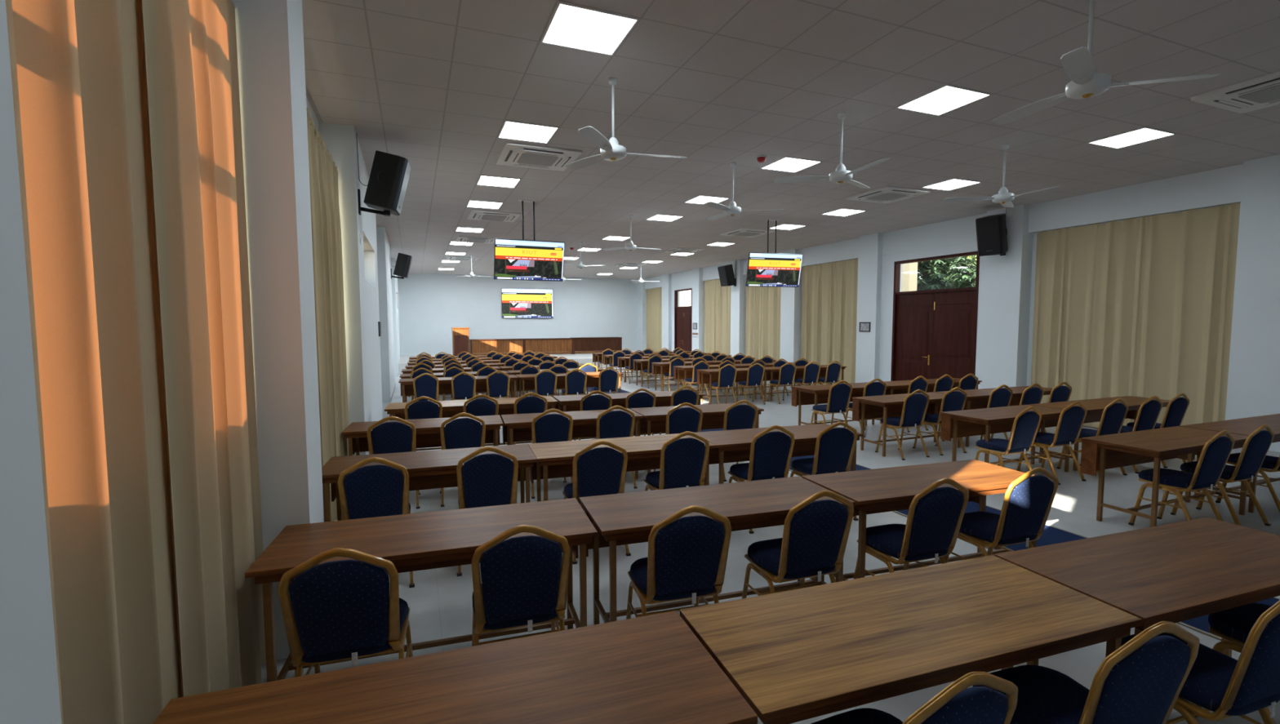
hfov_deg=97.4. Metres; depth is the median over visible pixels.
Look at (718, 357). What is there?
banquet chair
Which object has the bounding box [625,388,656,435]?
banquet chair
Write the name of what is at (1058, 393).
banquet chair
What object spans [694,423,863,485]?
desk
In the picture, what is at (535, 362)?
banquet chair
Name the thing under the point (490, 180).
recessed light
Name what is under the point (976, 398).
desk
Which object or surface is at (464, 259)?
grille
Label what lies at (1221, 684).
banquet chair
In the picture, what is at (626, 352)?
banquet chair
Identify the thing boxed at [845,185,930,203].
air conditioner
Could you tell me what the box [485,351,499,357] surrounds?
banquet chair
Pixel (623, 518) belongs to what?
desk
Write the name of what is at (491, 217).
grille
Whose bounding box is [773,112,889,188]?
ceiling fan
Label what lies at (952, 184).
recessed light
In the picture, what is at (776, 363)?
banquet chair
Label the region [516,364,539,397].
banquet chair
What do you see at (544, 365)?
banquet chair
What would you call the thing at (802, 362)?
banquet chair
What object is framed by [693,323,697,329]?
picture frame
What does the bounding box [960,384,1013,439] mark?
banquet chair
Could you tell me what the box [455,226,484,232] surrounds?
recessed light
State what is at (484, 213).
outlet
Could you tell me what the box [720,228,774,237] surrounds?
air conditioner
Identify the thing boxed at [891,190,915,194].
outlet
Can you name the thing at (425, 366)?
banquet chair
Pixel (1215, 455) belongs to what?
banquet chair
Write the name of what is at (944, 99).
recessed light
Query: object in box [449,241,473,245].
recessed light
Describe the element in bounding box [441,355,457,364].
banquet chair
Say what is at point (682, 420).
banquet chair
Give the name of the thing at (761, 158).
smoke detector
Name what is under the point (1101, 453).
desk
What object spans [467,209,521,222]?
air conditioner
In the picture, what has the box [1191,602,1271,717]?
banquet chair
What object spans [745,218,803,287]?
television
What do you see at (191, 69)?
curtain
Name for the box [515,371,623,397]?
desk
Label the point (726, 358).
banquet chair
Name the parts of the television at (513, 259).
drop rod, ceiling plate, casing, drop rod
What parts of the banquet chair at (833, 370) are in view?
seat, backrest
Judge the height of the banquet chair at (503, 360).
0.945 m
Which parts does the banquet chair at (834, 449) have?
leg, seat, frame, backrest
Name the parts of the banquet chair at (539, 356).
backrest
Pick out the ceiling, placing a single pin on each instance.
(434, 85)
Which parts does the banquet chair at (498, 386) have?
seat, backrest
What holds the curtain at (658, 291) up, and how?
hanging from the wall at (1006, 283)
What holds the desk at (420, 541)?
on the floor
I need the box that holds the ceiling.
[302,0,1279,279]
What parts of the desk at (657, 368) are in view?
leg, modesty panel, leg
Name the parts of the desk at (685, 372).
leg, modesty panel, leg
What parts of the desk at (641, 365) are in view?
leg, modesty panel, leg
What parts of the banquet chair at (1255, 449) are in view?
leg, leg, seat, frame, leg, seat frame, backrest, leg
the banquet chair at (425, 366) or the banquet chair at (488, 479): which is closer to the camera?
the banquet chair at (488, 479)
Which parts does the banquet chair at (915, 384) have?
backrest, frame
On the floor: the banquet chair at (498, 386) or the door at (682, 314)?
the banquet chair at (498, 386)
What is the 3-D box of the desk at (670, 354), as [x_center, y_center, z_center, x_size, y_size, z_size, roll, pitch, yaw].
[1.384,0.079,19.746,2.200,0.750,0.600,-2,4,-21]
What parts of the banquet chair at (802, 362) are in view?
backrest, frame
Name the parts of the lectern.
panel, panel, panel, panel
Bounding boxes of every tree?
[916,254,977,290]
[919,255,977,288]
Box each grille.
[392,159,411,214]
[405,256,412,277]
[454,257,470,260]
[466,239,486,242]
[480,214,506,220]
[516,153,558,166]
[673,249,693,252]
[717,266,728,285]
[734,232,759,235]
[866,192,906,200]
[975,217,1003,255]
[1238,84,1279,102]
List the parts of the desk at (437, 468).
leg, leg, modesty panel, leg, leg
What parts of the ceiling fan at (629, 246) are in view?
blade, blade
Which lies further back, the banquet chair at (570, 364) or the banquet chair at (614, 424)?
the banquet chair at (570, 364)
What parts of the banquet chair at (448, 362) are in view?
backrest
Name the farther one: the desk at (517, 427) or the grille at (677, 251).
the grille at (677, 251)
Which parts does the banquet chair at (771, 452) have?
leg, seat, frame, backrest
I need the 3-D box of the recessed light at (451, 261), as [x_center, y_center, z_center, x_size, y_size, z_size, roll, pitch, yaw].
[-6.693,-3.558,19.895,0.592,0.010,0.592,-2,4,-22]
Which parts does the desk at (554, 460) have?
leg, leg, modesty panel, leg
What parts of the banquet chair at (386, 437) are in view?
frame, backrest, leg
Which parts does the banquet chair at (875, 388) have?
leg, frame, backrest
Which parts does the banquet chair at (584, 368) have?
backrest, frame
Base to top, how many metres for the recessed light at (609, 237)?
0.010 m
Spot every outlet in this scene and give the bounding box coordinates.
[483,212,508,215]
[504,150,515,162]
[514,164,550,168]
[523,147,563,155]
[557,156,571,167]
[858,191,882,198]
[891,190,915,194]
[1213,99,1248,108]
[1225,77,1279,95]
[1266,101,1279,106]
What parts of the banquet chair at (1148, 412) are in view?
seat, leg, frame, backrest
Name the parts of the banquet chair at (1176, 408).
seat, leg, frame, backrest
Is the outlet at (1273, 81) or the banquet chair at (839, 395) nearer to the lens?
the outlet at (1273, 81)
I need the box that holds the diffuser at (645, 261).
[644,261,661,262]
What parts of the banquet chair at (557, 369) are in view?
backrest, frame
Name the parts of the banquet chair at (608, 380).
seat, backrest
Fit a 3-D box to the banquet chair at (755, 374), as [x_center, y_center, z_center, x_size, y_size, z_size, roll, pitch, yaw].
[2.505,0.475,12.703,0.466,0.945,0.523,-2,4,-21]
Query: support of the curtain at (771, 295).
hanging from the wall at (1006, 283)
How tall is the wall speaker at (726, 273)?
0.909 m
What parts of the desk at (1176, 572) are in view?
leg, leg, leg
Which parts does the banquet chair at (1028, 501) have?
leg, leg, leg, seat, seat frame, backrest, leg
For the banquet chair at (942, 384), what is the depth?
9.64 m
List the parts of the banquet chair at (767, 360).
frame, backrest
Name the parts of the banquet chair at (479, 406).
backrest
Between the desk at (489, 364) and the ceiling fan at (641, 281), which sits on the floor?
the desk at (489, 364)
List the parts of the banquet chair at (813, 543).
leg, leg, seat, leg, seat frame, backrest, leg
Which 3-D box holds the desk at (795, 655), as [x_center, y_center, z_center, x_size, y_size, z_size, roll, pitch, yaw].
[0.990,1.309,2.110,1.570,0.750,0.600,-1,4,-18]
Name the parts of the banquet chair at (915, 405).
leg, leg, seat, leg, frame, seat frame, backrest, leg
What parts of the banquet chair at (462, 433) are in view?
leg, backrest, frame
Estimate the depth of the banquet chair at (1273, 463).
5.38 m
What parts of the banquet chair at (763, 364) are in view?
backrest, frame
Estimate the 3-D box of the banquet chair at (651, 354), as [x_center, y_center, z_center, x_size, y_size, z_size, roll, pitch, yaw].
[0.361,0.162,17.273,0.466,0.945,0.523,-2,4,-24]
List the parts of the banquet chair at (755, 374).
leg, leg, seat, frame, backrest, leg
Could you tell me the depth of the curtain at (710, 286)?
22.07 m
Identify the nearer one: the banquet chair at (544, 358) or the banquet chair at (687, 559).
the banquet chair at (687, 559)
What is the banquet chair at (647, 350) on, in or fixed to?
on the floor
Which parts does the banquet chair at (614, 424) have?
backrest, frame, leg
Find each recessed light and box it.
[438,267,454,270]
[441,260,460,262]
[444,252,466,255]
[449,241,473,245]
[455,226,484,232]
[466,200,503,208]
[476,174,520,187]
[497,120,559,143]
[540,0,639,55]
[564,257,578,259]
[577,247,600,251]
[602,235,630,240]
[619,266,636,268]
[641,260,662,262]
[645,213,683,221]
[671,253,694,255]
[684,195,729,204]
[707,242,734,246]
[760,156,822,172]
[768,223,806,230]
[821,208,866,216]
[895,84,991,115]
[921,177,981,191]
[1087,126,1176,148]
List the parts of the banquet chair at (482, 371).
backrest, frame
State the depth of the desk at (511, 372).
12.73 m
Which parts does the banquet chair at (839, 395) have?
leg, leg, seat, frame, seat frame, backrest, leg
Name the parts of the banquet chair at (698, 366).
seat, frame, backrest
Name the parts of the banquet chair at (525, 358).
backrest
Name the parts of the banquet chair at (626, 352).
backrest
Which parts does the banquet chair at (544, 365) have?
backrest, frame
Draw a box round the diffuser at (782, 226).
[770,224,802,229]
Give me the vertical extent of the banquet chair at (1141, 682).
0.945 m
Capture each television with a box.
[493,200,564,281]
[501,288,553,318]
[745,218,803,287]
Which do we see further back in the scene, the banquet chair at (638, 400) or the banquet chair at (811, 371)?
the banquet chair at (811, 371)
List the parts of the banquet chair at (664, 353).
backrest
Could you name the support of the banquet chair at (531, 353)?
on the floor
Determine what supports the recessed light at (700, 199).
in the ceiling
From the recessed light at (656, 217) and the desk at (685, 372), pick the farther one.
the desk at (685, 372)
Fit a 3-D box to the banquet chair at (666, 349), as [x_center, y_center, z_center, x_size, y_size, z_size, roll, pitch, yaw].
[0.786,-0.057,20.399,0.466,0.945,0.523,-2,4,-24]
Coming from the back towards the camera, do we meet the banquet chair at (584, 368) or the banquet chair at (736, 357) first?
the banquet chair at (736, 357)
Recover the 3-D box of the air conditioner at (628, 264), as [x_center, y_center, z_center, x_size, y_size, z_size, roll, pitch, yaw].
[-0.356,-3.634,21.043,0.950,0.048,0.950,-2,4,-22]
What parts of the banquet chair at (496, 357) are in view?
backrest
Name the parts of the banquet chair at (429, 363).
backrest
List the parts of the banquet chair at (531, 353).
backrest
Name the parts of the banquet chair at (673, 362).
seat, frame, backrest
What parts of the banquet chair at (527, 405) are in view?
backrest, frame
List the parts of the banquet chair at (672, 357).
backrest, frame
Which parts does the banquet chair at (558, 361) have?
backrest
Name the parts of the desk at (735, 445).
leg, modesty panel, leg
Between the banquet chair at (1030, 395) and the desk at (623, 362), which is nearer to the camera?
the banquet chair at (1030, 395)
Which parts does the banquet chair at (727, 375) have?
leg, seat, frame, backrest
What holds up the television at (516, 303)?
attached to the wall at (430, 304)
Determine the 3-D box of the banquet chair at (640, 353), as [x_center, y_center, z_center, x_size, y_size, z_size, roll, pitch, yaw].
[-0.118,0.067,18.651,0.466,0.945,0.523,-2,4,-19]
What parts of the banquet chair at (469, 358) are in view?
backrest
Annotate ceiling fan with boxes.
[455,255,488,278]
[564,241,601,269]
[565,76,687,169]
[602,214,661,250]
[630,270,659,283]
[703,162,783,220]
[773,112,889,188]
[942,143,1063,207]
[991,0,1220,124]
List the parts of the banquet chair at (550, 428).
leg, backrest, frame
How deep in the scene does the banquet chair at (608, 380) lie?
11.44 m
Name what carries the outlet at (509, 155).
attached to the air conditioner at (513, 154)
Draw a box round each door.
[674,288,692,351]
[890,250,979,381]
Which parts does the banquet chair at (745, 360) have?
backrest, frame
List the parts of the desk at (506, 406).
modesty panel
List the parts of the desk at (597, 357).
modesty panel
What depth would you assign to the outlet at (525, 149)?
7.06 m
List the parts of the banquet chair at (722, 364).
backrest, frame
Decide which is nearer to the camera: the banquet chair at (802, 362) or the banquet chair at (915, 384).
the banquet chair at (915, 384)
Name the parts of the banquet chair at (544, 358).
backrest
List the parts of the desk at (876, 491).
foot rail, leg, modesty panel, leg, foot rail, leg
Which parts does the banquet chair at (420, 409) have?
frame, backrest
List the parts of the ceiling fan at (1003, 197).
blade, blade, blade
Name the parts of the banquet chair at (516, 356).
backrest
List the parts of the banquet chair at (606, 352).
backrest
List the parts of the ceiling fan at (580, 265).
blade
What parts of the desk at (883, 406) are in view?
leg, foot rail, leg, modesty panel, leg, leg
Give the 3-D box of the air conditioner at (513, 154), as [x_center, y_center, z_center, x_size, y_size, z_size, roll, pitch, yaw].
[-1.350,-2.680,7.405,0.950,0.048,0.950,-2,4,-22]
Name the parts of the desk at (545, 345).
panel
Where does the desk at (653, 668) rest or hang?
on the floor
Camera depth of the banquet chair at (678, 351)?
18.98 m
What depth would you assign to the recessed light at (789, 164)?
7.78 m
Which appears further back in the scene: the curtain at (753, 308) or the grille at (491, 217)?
the curtain at (753, 308)
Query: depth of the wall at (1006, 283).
10.69 m
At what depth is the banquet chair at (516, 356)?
17.06 m
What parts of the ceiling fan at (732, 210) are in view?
blade, blade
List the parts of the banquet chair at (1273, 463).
leg, frame, seat, leg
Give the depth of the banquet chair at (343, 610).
2.29 m
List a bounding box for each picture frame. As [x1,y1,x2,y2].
[377,321,381,336]
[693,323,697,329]
[858,322,870,332]
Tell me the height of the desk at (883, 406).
0.750 m
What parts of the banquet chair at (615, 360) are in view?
backrest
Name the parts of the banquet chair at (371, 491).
backrest, frame, leg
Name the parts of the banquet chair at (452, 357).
backrest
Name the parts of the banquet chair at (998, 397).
backrest, frame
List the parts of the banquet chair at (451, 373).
backrest, frame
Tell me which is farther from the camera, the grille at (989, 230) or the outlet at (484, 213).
the outlet at (484, 213)
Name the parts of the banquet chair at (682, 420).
frame, backrest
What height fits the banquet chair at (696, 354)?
0.945 m
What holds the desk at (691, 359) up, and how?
on the floor
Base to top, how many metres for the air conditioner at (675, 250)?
0.048 m
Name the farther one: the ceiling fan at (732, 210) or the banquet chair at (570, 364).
the banquet chair at (570, 364)
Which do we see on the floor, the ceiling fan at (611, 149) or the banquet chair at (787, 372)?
the banquet chair at (787, 372)
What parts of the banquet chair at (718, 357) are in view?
backrest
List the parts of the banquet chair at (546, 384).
seat, backrest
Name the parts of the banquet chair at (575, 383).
seat, backrest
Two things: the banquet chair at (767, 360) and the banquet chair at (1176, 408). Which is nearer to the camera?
the banquet chair at (1176, 408)
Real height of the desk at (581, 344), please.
0.740 m
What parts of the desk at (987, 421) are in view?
leg, modesty panel, leg, leg, foot rail, leg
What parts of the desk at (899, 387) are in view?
modesty panel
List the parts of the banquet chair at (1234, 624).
leg, frame, seat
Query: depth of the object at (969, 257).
20.24 m
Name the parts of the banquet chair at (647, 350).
backrest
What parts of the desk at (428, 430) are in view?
leg, leg, modesty panel, leg, leg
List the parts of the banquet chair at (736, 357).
backrest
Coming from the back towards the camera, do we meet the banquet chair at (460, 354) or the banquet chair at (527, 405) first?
the banquet chair at (460, 354)
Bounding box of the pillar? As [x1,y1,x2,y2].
[901,262,917,291]
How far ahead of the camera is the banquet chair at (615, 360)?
18.16 m
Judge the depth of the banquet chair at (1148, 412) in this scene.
6.82 m
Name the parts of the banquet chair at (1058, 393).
frame, backrest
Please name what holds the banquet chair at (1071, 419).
on the floor
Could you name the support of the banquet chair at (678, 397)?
on the floor
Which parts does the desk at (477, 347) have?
panel, panel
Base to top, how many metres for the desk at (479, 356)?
0.750 m
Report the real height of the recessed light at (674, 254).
0.010 m
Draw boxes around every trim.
[231,0,235,8]
[651,202,1240,288]
[671,281,692,285]
[881,240,977,255]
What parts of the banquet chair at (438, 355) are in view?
backrest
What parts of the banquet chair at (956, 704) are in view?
seat, frame, backrest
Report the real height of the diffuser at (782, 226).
0.006 m
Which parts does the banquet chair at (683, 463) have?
leg, seat, backrest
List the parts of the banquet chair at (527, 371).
backrest, frame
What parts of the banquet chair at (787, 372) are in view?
leg, leg, seat, frame, backrest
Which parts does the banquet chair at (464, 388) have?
seat, backrest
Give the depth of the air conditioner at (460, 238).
14.48 m
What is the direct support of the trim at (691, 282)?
attached to the wall at (1006, 283)
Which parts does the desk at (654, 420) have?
leg, leg, modesty panel, leg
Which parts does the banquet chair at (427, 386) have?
backrest, seat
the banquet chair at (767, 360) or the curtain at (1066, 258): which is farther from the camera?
the banquet chair at (767, 360)
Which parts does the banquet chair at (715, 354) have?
backrest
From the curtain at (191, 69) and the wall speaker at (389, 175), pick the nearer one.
the curtain at (191, 69)
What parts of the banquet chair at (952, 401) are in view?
leg, seat, leg, leg, frame, backrest, leg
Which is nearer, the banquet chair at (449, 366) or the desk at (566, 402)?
the desk at (566, 402)
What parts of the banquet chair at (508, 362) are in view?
backrest, frame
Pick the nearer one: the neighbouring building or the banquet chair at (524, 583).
the banquet chair at (524, 583)
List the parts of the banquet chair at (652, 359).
frame, backrest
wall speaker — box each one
[355,133,411,216]
[390,248,412,279]
[717,264,736,286]
[975,208,1007,256]
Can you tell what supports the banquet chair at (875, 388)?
on the floor
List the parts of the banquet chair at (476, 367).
backrest, frame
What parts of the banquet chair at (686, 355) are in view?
backrest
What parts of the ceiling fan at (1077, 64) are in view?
blade, blade, blade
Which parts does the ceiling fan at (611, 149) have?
blade, blade, blade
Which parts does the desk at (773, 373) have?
leg, modesty panel, leg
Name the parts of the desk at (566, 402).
modesty panel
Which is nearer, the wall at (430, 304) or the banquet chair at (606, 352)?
the banquet chair at (606, 352)
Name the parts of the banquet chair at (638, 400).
frame, backrest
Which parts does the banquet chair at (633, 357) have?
frame, backrest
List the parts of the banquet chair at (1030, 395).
frame, backrest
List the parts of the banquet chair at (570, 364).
backrest, frame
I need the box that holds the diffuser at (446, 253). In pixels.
[445,252,465,254]
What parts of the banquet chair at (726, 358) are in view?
backrest, frame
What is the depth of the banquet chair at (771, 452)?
4.94 m
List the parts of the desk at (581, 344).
panel, panel, panel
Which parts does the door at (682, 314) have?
panel, panel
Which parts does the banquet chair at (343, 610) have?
leg, leg, backrest, seat frame, seat, leg, leg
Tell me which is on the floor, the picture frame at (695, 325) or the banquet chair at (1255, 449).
the banquet chair at (1255, 449)
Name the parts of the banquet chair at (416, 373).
backrest, frame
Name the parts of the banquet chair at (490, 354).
backrest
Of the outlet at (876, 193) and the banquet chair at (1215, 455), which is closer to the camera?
the banquet chair at (1215, 455)
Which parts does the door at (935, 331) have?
panel, handle, panel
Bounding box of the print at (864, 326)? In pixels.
[860,323,869,330]
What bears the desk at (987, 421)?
on the floor
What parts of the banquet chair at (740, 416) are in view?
leg, backrest, frame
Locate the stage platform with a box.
[398,351,639,375]
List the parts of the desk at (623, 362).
leg, modesty panel, leg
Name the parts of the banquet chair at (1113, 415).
leg, seat, frame, backrest, leg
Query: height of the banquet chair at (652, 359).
0.945 m
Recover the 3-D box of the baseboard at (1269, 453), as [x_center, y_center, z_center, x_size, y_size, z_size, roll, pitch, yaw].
[5.455,0.729,14.959,0.012,0.100,29.950,-2,4,-22]
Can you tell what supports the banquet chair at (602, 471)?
on the floor
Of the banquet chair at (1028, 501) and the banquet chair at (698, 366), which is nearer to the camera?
the banquet chair at (1028, 501)
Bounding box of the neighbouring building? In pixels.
[680,302,691,306]
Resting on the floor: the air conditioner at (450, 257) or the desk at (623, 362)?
the desk at (623, 362)
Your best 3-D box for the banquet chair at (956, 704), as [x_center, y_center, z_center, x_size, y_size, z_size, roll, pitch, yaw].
[0.751,1.247,1.695,0.466,0.945,0.523,-2,4,-22]
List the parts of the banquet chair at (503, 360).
backrest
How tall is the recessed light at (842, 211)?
0.010 m
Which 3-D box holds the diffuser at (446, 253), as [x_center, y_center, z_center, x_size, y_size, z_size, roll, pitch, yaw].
[-5.793,-3.405,17.654,0.562,0.006,0.562,-2,4,-22]
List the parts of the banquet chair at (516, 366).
backrest, frame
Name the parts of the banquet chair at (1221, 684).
leg, seat, seat frame, frame, backrest, leg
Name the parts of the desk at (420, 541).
leg, foot rail, modesty panel, leg, foot rail, leg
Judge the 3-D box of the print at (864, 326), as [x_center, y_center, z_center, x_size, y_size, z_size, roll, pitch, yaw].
[5.695,-0.887,14.236,0.012,0.189,0.304,-2,4,-22]
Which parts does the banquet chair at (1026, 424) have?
leg, leg, seat, seat frame, frame, backrest, leg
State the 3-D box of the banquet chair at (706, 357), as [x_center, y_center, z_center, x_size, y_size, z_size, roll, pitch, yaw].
[1.875,0.213,16.481,0.466,0.945,0.523,-2,4,-19]
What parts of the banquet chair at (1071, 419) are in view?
leg, leg, leg, seat, seat frame, frame, backrest, leg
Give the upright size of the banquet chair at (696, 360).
0.945 m
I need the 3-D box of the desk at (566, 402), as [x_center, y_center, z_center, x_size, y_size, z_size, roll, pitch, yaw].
[-0.158,0.870,8.441,2.200,0.750,0.600,-1,4,-19]
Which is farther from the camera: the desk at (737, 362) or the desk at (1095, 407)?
the desk at (737, 362)
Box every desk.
[152,610,757,723]
[244,497,597,682]
[321,444,537,521]
[341,414,503,456]
[384,395,558,450]
[398,374,518,402]
[400,370,509,402]
[401,366,501,402]
[404,363,496,396]
[407,360,490,365]
[408,355,482,359]
[408,357,486,361]
[469,338,524,355]
[484,355,557,359]
[488,358,566,363]
[494,360,573,366]
[498,364,589,393]
[501,408,643,479]
[506,367,606,397]
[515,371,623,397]
[524,337,573,354]
[528,433,715,502]
[552,390,704,439]
[572,337,622,354]
[578,476,855,625]
[591,351,633,373]
[603,354,651,377]
[617,355,670,382]
[630,403,764,474]
[632,358,689,386]
[647,352,710,355]
[651,361,712,391]
[665,354,732,380]
[673,364,740,394]
[680,555,1142,723]
[684,356,755,361]
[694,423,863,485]
[696,368,768,404]
[706,359,782,389]
[732,362,813,394]
[760,364,846,401]
[791,382,889,425]
[801,459,1036,581]
[852,391,967,457]
[866,377,982,425]
[933,386,1052,446]
[940,404,1069,471]
[995,517,1279,665]
[1029,395,1170,471]
[1080,426,1248,527]
[1180,413,1279,513]
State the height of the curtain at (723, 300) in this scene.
3.486 m
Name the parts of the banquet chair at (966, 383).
backrest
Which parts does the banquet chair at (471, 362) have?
frame, backrest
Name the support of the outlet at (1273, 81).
attached to the air conditioner at (1264, 91)
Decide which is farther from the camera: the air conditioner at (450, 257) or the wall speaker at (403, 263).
the air conditioner at (450, 257)
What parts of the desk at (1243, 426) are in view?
leg, foot rail, modesty panel, leg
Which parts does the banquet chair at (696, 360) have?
backrest, frame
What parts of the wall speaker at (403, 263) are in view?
bracket arm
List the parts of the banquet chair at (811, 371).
seat, frame, backrest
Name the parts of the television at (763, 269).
drop rod, casing, drop rod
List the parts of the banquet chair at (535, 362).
backrest, frame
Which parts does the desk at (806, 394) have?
leg, leg, modesty panel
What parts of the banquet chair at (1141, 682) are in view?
seat, frame, backrest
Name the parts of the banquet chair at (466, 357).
backrest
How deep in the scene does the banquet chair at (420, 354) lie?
17.38 m
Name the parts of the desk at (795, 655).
leg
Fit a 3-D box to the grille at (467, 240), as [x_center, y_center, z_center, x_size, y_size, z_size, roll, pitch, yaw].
[-4.279,-3.162,14.694,0.470,0.004,0.470,-2,4,-22]
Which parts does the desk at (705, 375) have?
leg, leg, modesty panel, leg, leg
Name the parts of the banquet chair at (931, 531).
leg, leg, leg, seat, seat frame, backrest, leg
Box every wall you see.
[0,0,399,723]
[397,273,637,355]
[637,154,1279,452]
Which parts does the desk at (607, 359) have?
modesty panel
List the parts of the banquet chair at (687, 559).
leg, leg, seat, seat frame, backrest, leg, leg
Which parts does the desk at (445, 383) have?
leg, modesty panel, leg, leg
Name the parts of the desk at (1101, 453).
leg, foot rail, modesty panel, leg, leg, foot rail, leg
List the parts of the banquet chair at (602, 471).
seat, frame, backrest, leg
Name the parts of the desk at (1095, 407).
leg, foot rail, leg, modesty panel, leg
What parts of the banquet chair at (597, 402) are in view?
backrest, frame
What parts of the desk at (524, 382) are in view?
leg, leg, modesty panel, leg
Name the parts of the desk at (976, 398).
leg, modesty panel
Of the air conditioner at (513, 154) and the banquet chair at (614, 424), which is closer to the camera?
the banquet chair at (614, 424)
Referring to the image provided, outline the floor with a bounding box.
[261,367,1279,723]
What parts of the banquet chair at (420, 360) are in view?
backrest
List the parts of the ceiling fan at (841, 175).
blade, blade, blade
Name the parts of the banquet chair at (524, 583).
leg, leg, seat, seat frame, backrest, leg, leg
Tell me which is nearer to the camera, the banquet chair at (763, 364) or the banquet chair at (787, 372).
the banquet chair at (787, 372)
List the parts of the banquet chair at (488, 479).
leg, frame, backrest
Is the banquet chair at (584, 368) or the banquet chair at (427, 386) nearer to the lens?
the banquet chair at (427, 386)
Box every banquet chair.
[278,547,413,677]
[337,457,414,587]
[366,416,420,509]
[404,395,442,448]
[410,368,433,400]
[411,363,432,373]
[413,373,439,401]
[415,356,432,364]
[416,351,431,358]
[416,354,432,360]
[416,360,435,368]
[435,351,448,358]
[440,354,456,360]
[440,412,485,506]
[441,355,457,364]
[442,362,463,400]
[443,359,461,368]
[443,366,465,400]
[450,372,475,400]
[456,446,518,577]
[457,351,469,358]
[460,353,475,360]
[462,394,498,417]
[465,355,481,364]
[466,358,485,395]
[471,361,490,399]
[471,524,570,646]
[475,365,497,399]
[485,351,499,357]
[485,370,510,399]
[491,352,505,359]
[498,355,514,363]
[504,357,522,394]
[506,351,519,356]
[509,360,531,397]
[511,352,524,359]
[513,391,547,444]
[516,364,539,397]
[520,354,536,362]
[523,350,535,356]
[527,357,543,393]
[531,408,573,498]
[532,368,557,396]
[533,351,546,358]
[535,360,556,396]
[539,354,554,361]
[548,364,568,393]
[553,356,569,364]
[557,359,579,395]
[561,368,586,395]
[562,440,631,564]
[573,390,612,440]
[577,363,597,395]
[592,367,619,394]
[595,405,637,488]
[599,348,613,370]
[608,350,625,373]
[616,348,631,373]
[623,352,644,383]
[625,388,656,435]
[626,505,731,619]
[627,350,644,378]
[637,347,653,371]
[640,355,662,388]
[642,352,661,383]
[644,431,709,491]
[651,349,669,377]
[653,402,702,471]
[658,347,670,353]
[659,385,699,435]
[662,354,683,387]
[662,357,684,391]
[670,351,689,380]
[672,347,682,353]
[675,349,685,355]
[684,360,709,399]
[689,349,701,355]
[690,356,706,391]
[693,351,705,358]
[693,353,714,386]
[708,364,737,404]
[709,351,720,357]
[711,355,735,391]
[715,353,728,360]
[716,360,734,399]
[723,400,758,481]
[728,425,795,533]
[733,352,746,382]
[736,363,765,404]
[739,355,755,390]
[739,359,765,397]
[742,489,853,599]
[751,355,773,390]
[762,358,788,396]
[767,362,796,404]
[782,357,808,391]
[789,421,857,520]
[791,361,820,399]
[810,380,852,430]
[811,671,1017,723]
[815,360,841,384]
[843,378,886,437]
[853,477,968,579]
[875,389,929,460]
[906,375,928,432]
[912,386,967,455]
[932,373,954,425]
[943,466,1058,563]
[957,373,977,390]
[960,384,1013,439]
[972,621,1199,723]
[974,405,1041,475]
[990,382,1044,439]
[1016,400,1087,484]
[1037,382,1071,432]
[1056,398,1128,475]
[1120,395,1163,473]
[1121,600,1279,723]
[1126,392,1190,468]
[1128,430,1235,525]
[1170,423,1274,526]
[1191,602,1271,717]
[1215,453,1279,512]
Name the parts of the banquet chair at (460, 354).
backrest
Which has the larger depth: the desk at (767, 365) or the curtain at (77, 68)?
the desk at (767, 365)
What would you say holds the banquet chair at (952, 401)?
on the floor
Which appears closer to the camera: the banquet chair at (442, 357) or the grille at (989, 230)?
the grille at (989, 230)
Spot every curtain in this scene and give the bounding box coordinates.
[5,0,181,723]
[142,0,266,697]
[306,106,334,522]
[314,126,348,520]
[646,288,654,351]
[654,287,662,351]
[703,279,717,353]
[716,278,730,355]
[745,275,762,359]
[762,286,781,359]
[800,263,827,385]
[825,257,857,384]
[1031,222,1100,426]
[1086,203,1239,427]
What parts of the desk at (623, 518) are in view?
leg, foot rail, leg, modesty panel, foot rail, leg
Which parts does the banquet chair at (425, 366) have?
backrest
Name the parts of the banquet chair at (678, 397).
frame, backrest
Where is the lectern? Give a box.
[451,327,469,355]
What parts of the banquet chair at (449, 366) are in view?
backrest, frame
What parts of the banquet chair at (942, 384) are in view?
backrest, frame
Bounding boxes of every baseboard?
[390,372,399,402]
[1231,447,1279,457]
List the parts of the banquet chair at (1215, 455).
leg, leg, leg, seat, seat frame, frame, leg, backrest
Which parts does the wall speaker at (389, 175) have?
wall plate, bracket arm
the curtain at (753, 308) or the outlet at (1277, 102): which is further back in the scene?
the curtain at (753, 308)
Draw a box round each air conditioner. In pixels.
[446,255,478,260]
[456,235,497,243]
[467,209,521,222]
[495,142,582,171]
[614,262,646,266]
[662,247,704,253]
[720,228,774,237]
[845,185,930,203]
[1191,71,1279,113]
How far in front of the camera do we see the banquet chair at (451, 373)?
11.56 m
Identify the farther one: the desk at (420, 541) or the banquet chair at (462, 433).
the banquet chair at (462, 433)
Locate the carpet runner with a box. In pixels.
[586,386,1279,640]
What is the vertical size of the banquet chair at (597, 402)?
0.945 m
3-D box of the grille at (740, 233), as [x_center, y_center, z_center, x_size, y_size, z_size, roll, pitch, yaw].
[2.602,-3.107,13.683,0.470,0.004,0.470,-2,4,-22]
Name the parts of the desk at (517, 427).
leg, leg, modesty panel, leg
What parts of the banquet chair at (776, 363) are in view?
backrest, frame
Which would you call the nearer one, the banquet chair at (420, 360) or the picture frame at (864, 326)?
the picture frame at (864, 326)
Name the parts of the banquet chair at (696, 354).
backrest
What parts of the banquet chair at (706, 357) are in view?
frame, backrest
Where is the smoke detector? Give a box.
[756,155,766,162]

